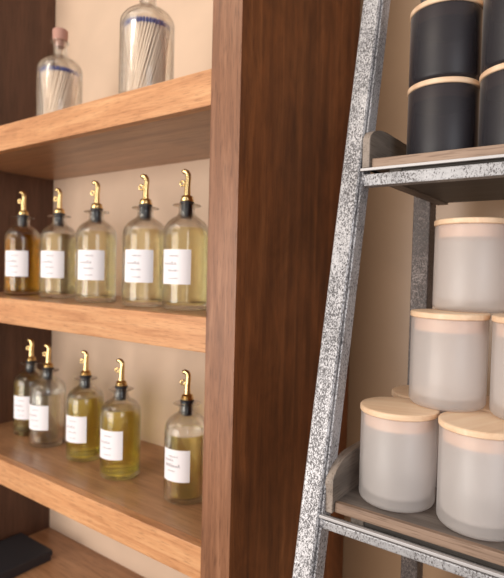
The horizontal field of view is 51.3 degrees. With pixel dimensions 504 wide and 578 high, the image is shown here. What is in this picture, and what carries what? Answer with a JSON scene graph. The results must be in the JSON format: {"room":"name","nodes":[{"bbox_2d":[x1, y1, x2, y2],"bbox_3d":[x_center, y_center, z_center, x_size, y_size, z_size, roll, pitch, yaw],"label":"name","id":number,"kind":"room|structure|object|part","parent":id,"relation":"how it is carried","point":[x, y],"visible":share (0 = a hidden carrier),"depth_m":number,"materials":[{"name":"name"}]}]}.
{"room":"shop","nodes":[
{"label":"shop","id":0,"kind":"room"},
{"bbox_2d":[342,0,503,577],"bbox_3d":[0.114,-0.181,0.997,5.400,2.900,0.100,3,2,36],"label":"wall","id":1,"kind":"structure","parent":0,"point":[473,271],"depth_m":0.84,"materials":[{"name":"beige paint"}]},
{"bbox_3d":[-1.106,1.313,-0.582,5.400,0.040,4.126,3,2,36],"label":"floor","id":2,"kind":"structure","parent":0,"visible":0},
{"bbox_2d":[0,0,359,577],"bbox_3d":[-0.251,0.180,1.003,0.795,2.160,0.324,3,2,36],"label":"shelving unit","id":3,"kind":"object","parent":2,"relation":"on","point":[256,104],"visible":0.88,"depth_m":0.80,"materials":[{"name":"brown wood"}]},
{"bbox_2d":[4,191,40,295],"bbox_3d":[-0.462,-0.093,1.057,0.069,0.210,0.070,1,2,0],"label":"oil bottle","id":4,"kind":"object","parent":3,"relation":"on","point":[21,250],"visible":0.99,"depth_m":1.03,"materials":[{"name":"clear glass"}]},
{"bbox_3d":[-0.460,-0.154,1.056,0.020,0.010,0.020,2,2,11],"label":"spout","id":5,"kind":"part","parent":4,"relation":"part of","materials":[{"name":"gold metal"}]},
{"bbox_2d":[0,532,51,577],"bbox_3d":[-0.522,0.578,1.130,0.124,0.022,0.124,3,2,36],"label":"storage box","id":6,"kind":"object","parent":3,"relation":"on","point":[20,553],"visible":1,"depth_m":1.12,"materials":[{"name":"black"}]},
{"bbox_3d":[-0.547,0.185,1.232,0.047,2.120,0.303,3,2,36],"label":"panel","id":7,"kind":"part","parent":3,"relation":"part of","materials":[{"name":"brown wood"}]},
{"bbox_2d":[13,338,46,434],"bbox_3d":[-0.472,0.206,1.118,0.068,0.201,0.069,2,2,7],"label":"oil bottle","id":8,"kind":"object","parent":3,"relation":"on","point":[21,388],"visible":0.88,"depth_m":1.09,"materials":[{"name":"clear glass"}]},
{"bbox_3d":[-0.470,0.148,1.117,0.020,0.010,0.020,2,2,11],"label":"spout","id":9,"kind":"part","parent":8,"relation":"part of","materials":[{"name":"gold metal"}]},
{"bbox_2d":[29,344,65,447],"bbox_3d":[-0.409,0.210,1.049,0.068,0.201,0.069,2,2,17],"label":"oil bottle","id":10,"kind":"object","parent":3,"relation":"on","point":[47,407],"visible":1,"depth_m":1.03,"materials":[{"name":"clear glass"}]},
{"bbox_3d":[-0.407,0.151,1.047,0.020,0.010,0.020,2,2,11],"label":"spout","id":11,"kind":"part","parent":10,"relation":"part of","materials":[{"name":"gold metal"}]},
{"bbox_2d":[39,188,76,297],"bbox_3d":[-0.371,-0.089,1.007,0.069,0.210,0.070,2,2,4],"label":"oil bottle","id":12,"kind":"object","parent":3,"relation":"on","point":[57,262],"visible":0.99,"depth_m":0.98,"materials":[{"name":"clear glass"}]},
{"bbox_3d":[-0.369,-0.150,1.006,0.020,0.010,0.020,2,2,11],"label":"spout","id":13,"kind":"part","parent":12,"relation":"part of","materials":[{"name":"gold metal"}]},
{"bbox_2d":[36,27,82,106],"bbox_3d":[-0.364,-0.391,0.993,0.082,0.195,0.082,3,2,36],"label":"bottle","id":14,"kind":"object","parent":3,"relation":"on","point":[60,35],"visible":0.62,"depth_m":0.98,"materials":[{"name":"clear glass"}]},
{"bbox_2d":[42,66,43,98],"bbox_3d":[-0.390,-0.356,0.981,0.004,0.110,0.032,1,2,-17],"label":"match","id":15,"kind":"object","parent":14,"relation":"in","point":[43,66],"visible":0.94,"depth_m":0.97,"materials":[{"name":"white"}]},
{"bbox_2d":[43,66,45,107],"bbox_3d":[-0.388,-0.355,0.978,0.004,0.110,0.032,1,2,-24],"label":"match","id":16,"kind":"object","parent":14,"relation":"in","point":[44,66],"visible":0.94,"depth_m":0.97,"materials":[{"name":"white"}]},
{"bbox_2d":[43,66,47,112],"bbox_3d":[-0.385,-0.355,0.975,0.004,0.110,0.031,0,2,-32],"label":"match","id":17,"kind":"object","parent":14,"relation":"in","point":[46,67],"visible":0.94,"depth_m":0.97,"materials":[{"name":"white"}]},
{"bbox_2d":[43,65,49,113],"bbox_3d":[-0.383,-0.355,0.973,0.004,0.110,0.032,0,3,-40],"label":"match","id":18,"kind":"object","parent":14,"relation":"in","point":[48,68],"visible":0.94,"depth_m":0.97,"materials":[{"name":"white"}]},
{"bbox_2d":[44,65,51,113],"bbox_3d":[-0.379,-0.355,0.970,0.031,0.110,0.004,3,3,42],"label":"match","id":19,"kind":"object","parent":14,"relation":"in","point":[50,65],"visible":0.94,"depth_m":0.97,"materials":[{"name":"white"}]},
{"bbox_2d":[45,65,54,113],"bbox_3d":[-0.376,-0.355,0.969,0.031,0.110,0.004,3,2,33],"label":"match","id":20,"kind":"object","parent":14,"relation":"in","point":[53,67],"visible":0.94,"depth_m":0.96,"materials":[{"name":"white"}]},
{"bbox_2d":[47,66,57,112],"bbox_3d":[-0.371,-0.355,0.967,0.032,0.110,0.004,2,2,24],"label":"match","id":21,"kind":"object","parent":14,"relation":"in","point":[56,66],"visible":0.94,"depth_m":0.96,"materials":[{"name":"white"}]},
{"bbox_2d":[48,66,59,112],"bbox_3d":[-0.368,-0.355,0.967,0.031,0.110,0.004,2,2,17],"label":"match","id":22,"kind":"object","parent":14,"relation":"in","point":[58,69],"visible":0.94,"depth_m":0.96,"materials":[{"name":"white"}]},
{"bbox_2d":[50,66,62,111],"bbox_3d":[-0.363,-0.354,0.966,0.032,0.110,0.004,2,2,8],"label":"match","id":23,"kind":"object","parent":14,"relation":"in","point":[62,66],"visible":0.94,"depth_m":0.96,"materials":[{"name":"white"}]},
{"bbox_2d":[52,66,60,101],"bbox_3d":[-0.366,-0.355,0.970,0.027,0.111,0.004,2,2,14],"label":"match","id":24,"kind":"object","parent":14,"relation":"in","point":[60,66],"visible":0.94,"depth_m":0.97,"materials":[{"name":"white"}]},
{"bbox_2d":[51,67,64,111],"bbox_3d":[-0.361,-0.354,0.967,0.032,0.110,0.004,1,2,2],"label":"match","id":25,"kind":"object","parent":14,"relation":"in","point":[63,67],"visible":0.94,"depth_m":0.96,"materials":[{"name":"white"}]},
{"bbox_2d":[54,68,67,110],"bbox_3d":[-0.357,-0.354,0.968,0.032,0.110,0.004,1,2,-6],"label":"match","id":26,"kind":"object","parent":14,"relation":"in","point":[66,70],"visible":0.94,"depth_m":0.97,"materials":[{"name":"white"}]},
{"bbox_2d":[56,68,69,110],"bbox_3d":[-0.353,-0.354,0.969,0.031,0.110,0.004,1,2,-14],"label":"match","id":27,"kind":"object","parent":14,"relation":"in","point":[68,71],"visible":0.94,"depth_m":0.97,"materials":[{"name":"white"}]},
{"bbox_2d":[59,69,72,109],"bbox_3d":[-0.349,-0.354,0.972,0.031,0.110,0.004,1,2,-25],"label":"match","id":28,"kind":"object","parent":14,"relation":"in","point":[71,71],"visible":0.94,"depth_m":0.97,"materials":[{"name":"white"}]},
{"bbox_2d":[61,70,73,108],"bbox_3d":[-0.347,-0.354,0.974,0.031,0.110,0.004,0,2,-31],"label":"match","id":29,"kind":"object","parent":14,"relation":"in","point":[73,70],"visible":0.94,"depth_m":0.97,"materials":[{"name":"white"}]},
{"bbox_2d":[64,71,76,107],"bbox_3d":[-0.343,-0.354,0.977,0.032,0.110,0.004,0,3,-41],"label":"match","id":30,"kind":"object","parent":14,"relation":"in","point":[75,71],"visible":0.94,"depth_m":0.98,"materials":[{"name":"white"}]},
{"bbox_2d":[67,73,77,107],"bbox_3d":[-0.341,-0.354,0.981,0.004,0.110,0.031,3,3,40],"label":"match","id":31,"kind":"object","parent":14,"relation":"in","point":[76,73],"visible":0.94,"depth_m":0.98,"materials":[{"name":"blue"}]},
{"bbox_2d":[69,74,77,106],"bbox_3d":[-0.340,-0.354,0.983,0.004,0.110,0.031,3,2,34],"label":"match","id":32,"kind":"object","parent":14,"relation":"in","point":[77,74],"visible":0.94,"depth_m":0.98,"materials":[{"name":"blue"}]},
{"bbox_2d":[70,74,78,106],"bbox_3d":[-0.338,-0.354,0.987,0.004,0.110,0.032,2,2,26],"label":"match","id":33,"kind":"object","parent":14,"relation":"in","point":[78,74],"visible":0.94,"depth_m":0.99,"materials":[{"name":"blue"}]},
{"bbox_2d":[72,78,78,105],"bbox_3d":[-0.337,-0.355,0.992,0.004,0.110,0.031,2,2,15],"label":"match","id":34,"kind":"object","parent":14,"relation":"in","point":[78,78],"visible":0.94,"depth_m":0.99,"materials":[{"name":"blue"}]},
{"bbox_3d":[-0.281,0.622,0.992,0.702,0.044,0.226,3,2,36],"label":"shelf","id":35,"kind":"part","parent":3,"relation":"part of","materials":[{"name":"brown wood"}]},
{"bbox_2d":[65,350,103,461],"bbox_3d":[-0.312,0.214,0.981,0.068,0.201,0.069,2,2,19],"label":"oil bottle","id":36,"kind":"object","parent":3,"relation":"on","point":[84,409],"visible":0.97,"depth_m":0.96,"materials":[{"name":"clear glass"}]},
{"bbox_3d":[-0.310,0.156,0.980,0.020,0.010,0.020,2,2,11],"label":"spout","id":37,"kind":"part","parent":36,"relation":"part of","materials":[{"name":"gold metal"}]},
{"bbox_2d":[75,180,116,302],"bbox_3d":[-0.271,-0.083,0.911,0.069,0.210,0.070,1,2,0],"label":"oil bottle","id":38,"kind":"object","parent":3,"relation":"on","point":[95,251],"visible":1,"depth_m":0.89,"materials":[{"name":"clear glass"}]},
{"bbox_3d":[-0.269,-0.144,0.909,0.020,0.010,0.020,2,2,11],"label":"spout","id":39,"kind":"part","parent":38,"relation":"part of","materials":[{"name":"gold metal"}]},
{"bbox_3d":[-0.273,0.338,0.982,0.702,0.044,0.226,3,2,36],"label":"shelf","id":40,"kind":"part","parent":3,"relation":"part of","materials":[{"name":"brown wood"}]},
{"bbox_3d":[-0.266,0.043,0.972,0.702,0.044,0.226,3,2,36],"label":"shelf","id":41,"kind":"part","parent":3,"relation":"part of","materials":[{"name":"brown wood"}]},
{"bbox_3d":[-0.258,-0.268,0.962,0.702,0.044,0.226,3,2,36],"label":"shelf","id":42,"kind":"part","parent":3,"relation":"part of","materials":[{"name":"brown wood"}]},
{"bbox_2d":[99,358,140,480],"bbox_3d":[-0.226,0.219,0.901,0.068,0.201,0.069,2,2,20],"label":"oil bottle","id":43,"kind":"object","parent":3,"relation":"on","point":[120,426],"visible":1,"depth_m":0.88,"materials":[{"name":"clear glass"}]},
{"bbox_3d":[-0.224,0.161,0.900,0.020,0.010,0.020,2,2,11],"label":"spout","id":44,"kind":"part","parent":43,"relation":"part of","materials":[{"name":"gold metal"}]},
{"bbox_3d":[-0.201,0.199,1.073,0.702,2.120,0.010,3,2,36],"label":"panel","id":45,"kind":"part","parent":3,"relation":"part of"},
{"bbox_2d":[122,174,165,306],"bbox_3d":[-0.171,-0.078,0.836,0.069,0.210,0.070,2,2,6],"label":"oil bottle","id":46,"kind":"object","parent":3,"relation":"on","point":[143,267],"visible":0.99,"depth_m":0.81,"materials":[{"name":"clear glass"}]},
{"bbox_3d":[-0.169,-0.139,0.834,0.020,0.010,0.020,2,2,11],"label":"spout","id":47,"kind":"part","parent":46,"relation":"part of","materials":[{"name":"gold metal"}]},
{"bbox_2d":[119,0,174,92],"bbox_3d":[-0.159,-0.379,0.797,0.082,0.195,0.082,3,2,36],"label":"bottle","id":48,"kind":"object","parent":3,"relation":"on","point":[139,0],"visible":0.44,"depth_m":0.78,"materials":[{"name":"clear glass"}]},
{"bbox_2d":[125,20,126,44],"bbox_3d":[-0.187,-0.344,0.793,0.004,0.110,0.032,1,2,0],"label":"match","id":49,"kind":"object","parent":48,"relation":"in","point":[126,20],"visible":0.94,"depth_m":0.78,"materials":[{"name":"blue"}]},
{"bbox_2d":[127,19,128,71],"bbox_3d":[-0.186,-0.344,0.789,0.004,0.110,0.032,1,2,-9],"label":"match","id":50,"kind":"object","parent":48,"relation":"in","point":[127,19],"visible":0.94,"depth_m":0.78,"materials":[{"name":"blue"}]},
{"bbox_2d":[127,18,129,74],"bbox_3d":[-0.185,-0.344,0.786,0.004,0.110,0.031,1,2,-15],"label":"match","id":51,"kind":"object","parent":48,"relation":"in","point":[129,18],"visible":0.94,"depth_m":0.78,"materials":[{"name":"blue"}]},
{"bbox_2d":[127,17,132,78],"bbox_3d":[-0.183,-0.344,0.783,0.004,0.110,0.032,1,2,-23],"label":"match","id":52,"kind":"object","parent":48,"relation":"in","point":[131,18],"visible":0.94,"depth_m":0.78,"materials":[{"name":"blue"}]},
{"bbox_2d":[126,17,134,91],"bbox_3d":[-0.181,-0.344,0.780,0.004,0.110,0.031,0,2,-30],"label":"match","id":53,"kind":"object","parent":48,"relation":"in","point":[133,19],"visible":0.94,"depth_m":0.78,"materials":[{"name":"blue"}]},
{"bbox_2d":[127,16,138,89],"bbox_3d":[-0.177,-0.343,0.777,0.004,0.110,0.031,0,3,-41],"label":"match","id":54,"kind":"object","parent":48,"relation":"in","point":[137,17],"visible":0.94,"depth_m":0.77,"materials":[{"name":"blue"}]},
{"bbox_2d":[127,16,141,90],"bbox_3d":[-0.174,-0.343,0.774,0.032,0.110,0.004,3,3,40],"label":"match","id":55,"kind":"object","parent":48,"relation":"in","point":[140,18],"visible":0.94,"depth_m":0.77,"materials":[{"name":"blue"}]},
{"bbox_2d":[128,16,144,90],"bbox_3d":[-0.171,-0.343,0.773,0.031,0.110,0.004,3,2,33],"label":"match","id":56,"kind":"object","parent":48,"relation":"in","point":[143,17],"visible":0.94,"depth_m":0.77,"materials":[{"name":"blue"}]},
{"bbox_2d":[130,16,147,90],"bbox_3d":[-0.167,-0.343,0.771,0.032,0.110,0.004,2,2,25],"label":"match","id":57,"kind":"object","parent":48,"relation":"in","point":[146,18],"visible":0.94,"depth_m":0.77,"materials":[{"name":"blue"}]},
{"bbox_2d":[132,17,151,89],"bbox_3d":[-0.163,-0.343,0.771,0.031,0.110,0.004,2,2,16],"label":"match","id":58,"kind":"object","parent":48,"relation":"in","point":[150,18],"visible":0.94,"depth_m":0.77,"materials":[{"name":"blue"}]},
{"bbox_2d":[134,17,154,89],"bbox_3d":[-0.159,-0.343,0.771,0.031,0.110,0.004,2,2,9],"label":"match","id":59,"kind":"object","parent":48,"relation":"in","point":[153,19],"visible":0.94,"depth_m":0.77,"materials":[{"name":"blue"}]},
{"bbox_2d":[136,18,156,88],"bbox_3d":[-0.156,-0.343,0.771,0.031,0.110,0.004,2,2,2],"label":"match","id":60,"kind":"object","parent":48,"relation":"in","point":[155,20],"visible":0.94,"depth_m":0.77,"materials":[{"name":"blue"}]},
{"bbox_2d":[138,18,154,87],"bbox_3d":[-0.156,-0.344,0.775,0.026,0.111,0.004,1,2,2],"label":"match","id":61,"kind":"object","parent":48,"relation":"in","point":[154,18],"visible":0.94,"depth_m":0.78,"materials":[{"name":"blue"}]},
{"bbox_2d":[141,19,157,87],"bbox_3d":[-0.152,-0.343,0.776,0.026,0.111,0.004,1,2,-7],"label":"match","id":62,"kind":"object","parent":48,"relation":"in","point":[157,19],"visible":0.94,"depth_m":0.78,"materials":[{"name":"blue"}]},
{"bbox_2d":[139,19,160,87],"bbox_3d":[-0.151,-0.343,0.772,0.031,0.110,0.004,1,2,-8],"label":"match","id":63,"kind":"object","parent":48,"relation":"in","point":[159,21],"visible":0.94,"depth_m":0.77,"materials":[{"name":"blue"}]},
{"bbox_2d":[144,22,160,86],"bbox_3d":[-0.149,-0.343,0.777,0.027,0.111,0.004,1,2,-17],"label":"match","id":64,"kind":"object","parent":48,"relation":"in","point":[160,22],"visible":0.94,"depth_m":0.78,"materials":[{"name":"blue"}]},
{"bbox_2d":[143,21,163,86],"bbox_3d":[-0.147,-0.343,0.774,0.032,0.110,0.004,1,2,-17],"label":"match","id":65,"kind":"object","parent":48,"relation":"in","point":[162,22],"visible":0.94,"depth_m":0.77,"materials":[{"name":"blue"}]},
{"bbox_2d":[145,22,164,86],"bbox_3d":[-0.144,-0.343,0.776,0.031,0.110,0.004,1,2,-23],"label":"match","id":66,"kind":"object","parent":48,"relation":"in","point":[163,26],"visible":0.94,"depth_m":0.78,"materials":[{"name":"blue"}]},
{"bbox_2d":[147,23,166,85],"bbox_3d":[-0.142,-0.343,0.778,0.032,0.110,0.004,0,2,-30],"label":"match","id":67,"kind":"object","parent":48,"relation":"in","point":[165,23],"visible":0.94,"depth_m":0.78,"materials":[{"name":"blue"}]},
{"bbox_2d":[151,25,168,84],"bbox_3d":[-0.139,-0.343,0.781,0.032,0.110,0.004,0,2,-39],"label":"match","id":68,"kind":"object","parent":48,"relation":"in","point":[167,27],"visible":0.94,"depth_m":0.78,"materials":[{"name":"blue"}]},
{"bbox_2d":[153,26,169,83],"bbox_3d":[-0.137,-0.343,0.784,0.004,0.110,0.031,3,3,43],"label":"match","id":69,"kind":"object","parent":48,"relation":"in","point":[158,67],"visible":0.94,"depth_m":0.78,"materials":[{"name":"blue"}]},
{"bbox_2d":[156,28,170,83],"bbox_3d":[-0.135,-0.343,0.787,0.004,0.110,0.032,3,2,35],"label":"match","id":70,"kind":"object","parent":48,"relation":"in","point":[161,64],"visible":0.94,"depth_m":0.79,"materials":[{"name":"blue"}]},
{"bbox_2d":[159,31,170,82],"bbox_3d":[-0.133,-0.343,0.791,0.004,0.110,0.031,2,2,26],"label":"match","id":71,"kind":"object","parent":48,"relation":"in","point":[160,78],"visible":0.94,"depth_m":0.79,"materials":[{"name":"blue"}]},
{"bbox_2d":[161,32,170,81],"bbox_3d":[-0.133,-0.343,0.795,0.004,0.110,0.032,2,2,18],"label":"match","id":72,"kind":"object","parent":48,"relation":"in","point":[170,32],"visible":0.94,"depth_m":0.79,"materials":[{"name":"beige wood"}]},
{"bbox_2d":[163,369,203,505],"bbox_3d":[-0.102,0.225,0.817,0.068,0.201,0.069,2,2,23],"label":"oil bottle","id":73,"kind":"object","parent":3,"relation":"on","point":[183,448],"visible":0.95,"depth_m":0.79,"materials":[{"name":"clear glass"}]},
{"bbox_3d":[-0.101,0.167,0.815,0.020,0.010,0.020,2,2,11],"label":"spout","id":74,"kind":"part","parent":73,"relation":"part of","materials":[{"name":"gold metal"}]},
{"bbox_2d":[162,169,207,310],"bbox_3d":[-0.099,-0.075,0.787,0.069,0.210,0.070,2,2,21],"label":"oil bottle","id":75,"kind":"object","parent":3,"relation":"on","point":[184,275],"visible":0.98,"depth_m":0.76,"materials":[{"name":"clear glass"}]},
{"bbox_3d":[-0.097,-0.136,0.785,0.020,0.010,0.020,2,2,11],"label":"spout","id":76,"kind":"part","parent":75,"relation":"part of","materials":[{"name":"gold metal"}]},
{"bbox_3d":[0.057,0.215,0.793,0.045,2.120,0.303,3,2,36],"label":"panel","id":77,"kind":"part","parent":3,"relation":"part of","materials":[{"name":"brown wood"}]},
{"bbox_2d":[292,0,503,577],"bbox_3d":[0.313,0.296,0.361,0.616,2.000,0.488,3,2,36],"label":"ladder shelf","id":78,"kind":"object","parent":2,"relation":"on","point":[332,481],"visible":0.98,"depth_m":0.53,"materials":[{"name":"silver metal"}]},
{"bbox_3d":[0.053,0.284,0.510,0.020,2.000,0.423,3,2,36],"label":"leg","id":79,"kind":"part","parent":78,"relation":"part of","materials":[{"name":"silver metal"}]},
{"bbox_3d":[0.170,0.223,0.596,0.014,0.014,0.238,3,2,36],"label":"rail","id":80,"kind":"part","parent":78,"relation":"part of","materials":[{"name":"grey metal"}]},
{"bbox_2d":[359,397,439,512],"bbox_3d":[0.144,0.161,0.518,0.075,0.093,0.075,2,2,16],"label":"jar","id":81,"kind":"object","parent":78,"relation":"on","point":[398,415],"visible":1,"depth_m":0.50,"materials":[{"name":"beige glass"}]},
{"bbox_3d":[0.145,0.118,0.517,0.075,0.006,0.075,2,2,19],"label":"lid","id":82,"kind":"part","parent":81,"relation":"part of","materials":[{"name":"brown wood"}]},
{"bbox_2d":[409,309,490,411],"bbox_3d":[0.197,0.069,0.526,0.075,0.093,0.075,2,2,19],"label":"jar","id":83,"kind":"object","parent":81,"relation":"on","point":[431,320],"visible":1,"depth_m":0.50,"materials":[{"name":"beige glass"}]},
{"bbox_3d":[0.198,0.025,0.524,0.075,0.006,0.075,1,2,-17],"label":"lid","id":84,"kind":"part","parent":83,"relation":"part of","materials":[{"name":"brown wood"}]},
{"bbox_2d":[432,217,503,312],"bbox_3d":[0.227,-0.024,0.543,0.075,0.093,0.075,3,2,31],"label":"jar","id":85,"kind":"object","parent":83,"relation":"on","point":[459,228],"visible":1,"depth_m":0.52,"materials":[{"name":"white glass"}]},
{"bbox_3d":[0.228,-0.068,0.542,0.075,0.006,0.075,2,2,29],"label":"lid","id":86,"kind":"part","parent":85,"relation":"part of","materials":[{"name":"brown wood"}]},
{"bbox_3d":[0.303,0.238,0.344,0.575,0.008,0.014,3,2,36],"label":"rail","id":87,"kind":"part","parent":78,"relation":"part of","materials":[{"name":"silver metal"}]},
{"bbox_3d":[0.198,-0.117,0.612,0.014,0.018,0.169,3,2,36],"label":"rail","id":88,"kind":"part","parent":78,"relation":"part of","materials":[{"name":"grey metal"}]},
{"bbox_3d":[0.221,0.282,0.713,0.022,2.000,0.026,3,2,36],"label":"leg","id":89,"kind":"part","parent":78,"relation":"part of","materials":[{"name":"grey paint"}]},
{"bbox_2d":[338,442,503,550],"bbox_3d":[0.375,0.221,0.443,0.573,0.010,0.228,3,2,36],"label":"tray","id":90,"kind":"object","parent":78,"relation":"on","point":[425,529],"depth_m":0.52,"materials":[{"name":"brown wood"}]},
{"bbox_2d":[390,385,463,486],"bbox_3d":[0.192,0.160,0.580,0.075,0.093,0.075,2,2,10],"label":"jar","id":91,"kind":"object","parent":78,"relation":"on","point":[405,391],"visible":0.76,"depth_m":0.57,"materials":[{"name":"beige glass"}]},
{"bbox_3d":[0.193,0.117,0.579,0.075,0.006,0.075,1,2,-10],"label":"lid","id":92,"kind":"part","parent":91,"relation":"part of","materials":[{"name":"brown wood"}]},
{"bbox_3d":[0.351,-0.102,0.387,0.575,0.012,0.014,3,2,36],"label":"rail","id":93,"kind":"part","parent":78,"relation":"part of","materials":[{"name":"silver metal"}]},
{"bbox_2d":[372,158,498,172],"bbox_3d":[0.402,-0.121,0.456,0.573,0.010,0.167,3,2,36],"label":"tray","id":94,"kind":"object","parent":78,"relation":"on","point":[490,163],"depth_m":0.51,"materials":[{"name":"brown wood"}]},
{"bbox_2d":[406,76,479,154],"bbox_3d":[0.206,-0.175,0.567,0.075,0.082,0.075,3,2,38],"label":"jar","id":95,"kind":"object","parent":78,"relation":"on","point":[443,112],"visible":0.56,"depth_m":0.54,"materials":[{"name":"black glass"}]},
{"bbox_3d":[0.207,-0.213,0.566,0.075,0.006,0.075,2,2,7],"label":"lid","id":96,"kind":"part","parent":95,"relation":"part of","materials":[{"name":"brown wood"}]},
{"bbox_2d":[409,0,482,87],"bbox_3d":[0.208,-0.257,0.564,0.075,0.082,0.075,3,2,38],"label":"jar","id":97,"kind":"object","parent":95,"relation":"on","point":[446,35],"visible":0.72,"depth_m":0.53,"materials":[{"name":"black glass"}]},
{"bbox_3d":[0.209,-0.295,0.563,0.075,0.006,0.075,2,2,7],"label":"lid","id":98,"kind":"part","parent":97,"relation":"part of","materials":[{"name":"brown wood"}]},
{"bbox_2d":[436,410,503,541],"bbox_3d":[0.205,0.164,0.470,0.075,0.093,0.075,0,2,-30],"label":"jar","id":99,"kind":"object","parent":78,"relation":"on","point":[476,431],"visible":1,"depth_m":0.45,"materials":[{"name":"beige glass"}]},
{"bbox_3d":[0.206,0.121,0.468,0.075,0.006,0.075,0,2,-33],"label":"lid","id":100,"kind":"part","parent":99,"relation":"part of","materials":[{"name":"brown wood"}]},
{"bbox_2d":[462,396,503,507],"bbox_3d":[0.254,0.163,0.533,0.075,0.093,0.075,2,2,25],"label":"jar","id":101,"kind":"object","parent":78,"relation":"on","point":[478,404],"visible":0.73,"depth_m":0.53,"materials":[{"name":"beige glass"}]},
{"bbox_3d":[0.255,0.120,0.531,0.075,0.006,0.075,2,2,11],"label":"lid","id":102,"kind":"part","parent":101,"relation":"part of","materials":[{"name":"brown wood"}]},
{"bbox_2d":[489,314,503,418],"bbox_3d":[0.259,0.072,0.479,0.075,0.093,0.075,2,2,16],"label":"jar","id":103,"kind":"object","parent":101,"relation":"on","point":[499,318],"visible":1,"depth_m":0.48,"materials":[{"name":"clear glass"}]},
{"bbox_3d":[0.260,0.029,0.478,0.075,0.006,0.075,3,2,30],"label":"lid","id":104,"kind":"part","parent":103,"relation":"part of","materials":[{"name":"brown wood"}]},
{"bbox_2d":[478,63,503,146],"bbox_3d":[0.264,-0.172,0.518,0.075,0.082,0.075,2,2,27],"label":"jar","id":105,"kind":"object","parent":78,"relation":"on","point":[491,81],"visible":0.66,"depth_m":0.50,"materials":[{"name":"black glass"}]},
{"bbox_3d":[0.265,-0.210,0.516,0.075,0.006,0.075,1,2,-16],"label":"lid","id":106,"kind":"part","parent":105,"relation":"part of","materials":[{"name":"brown wood"}]},
{"bbox_2d":[481,0,503,73],"bbox_3d":[0.266,-0.254,0.515,0.075,0.082,0.075,2,2,27],"label":"jar","id":107,"kind":"object","parent":105,"relation":"on","point":[492,54],"visible":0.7,"depth_m":0.50,"materials":[{"name":"black glass"}]}
]}

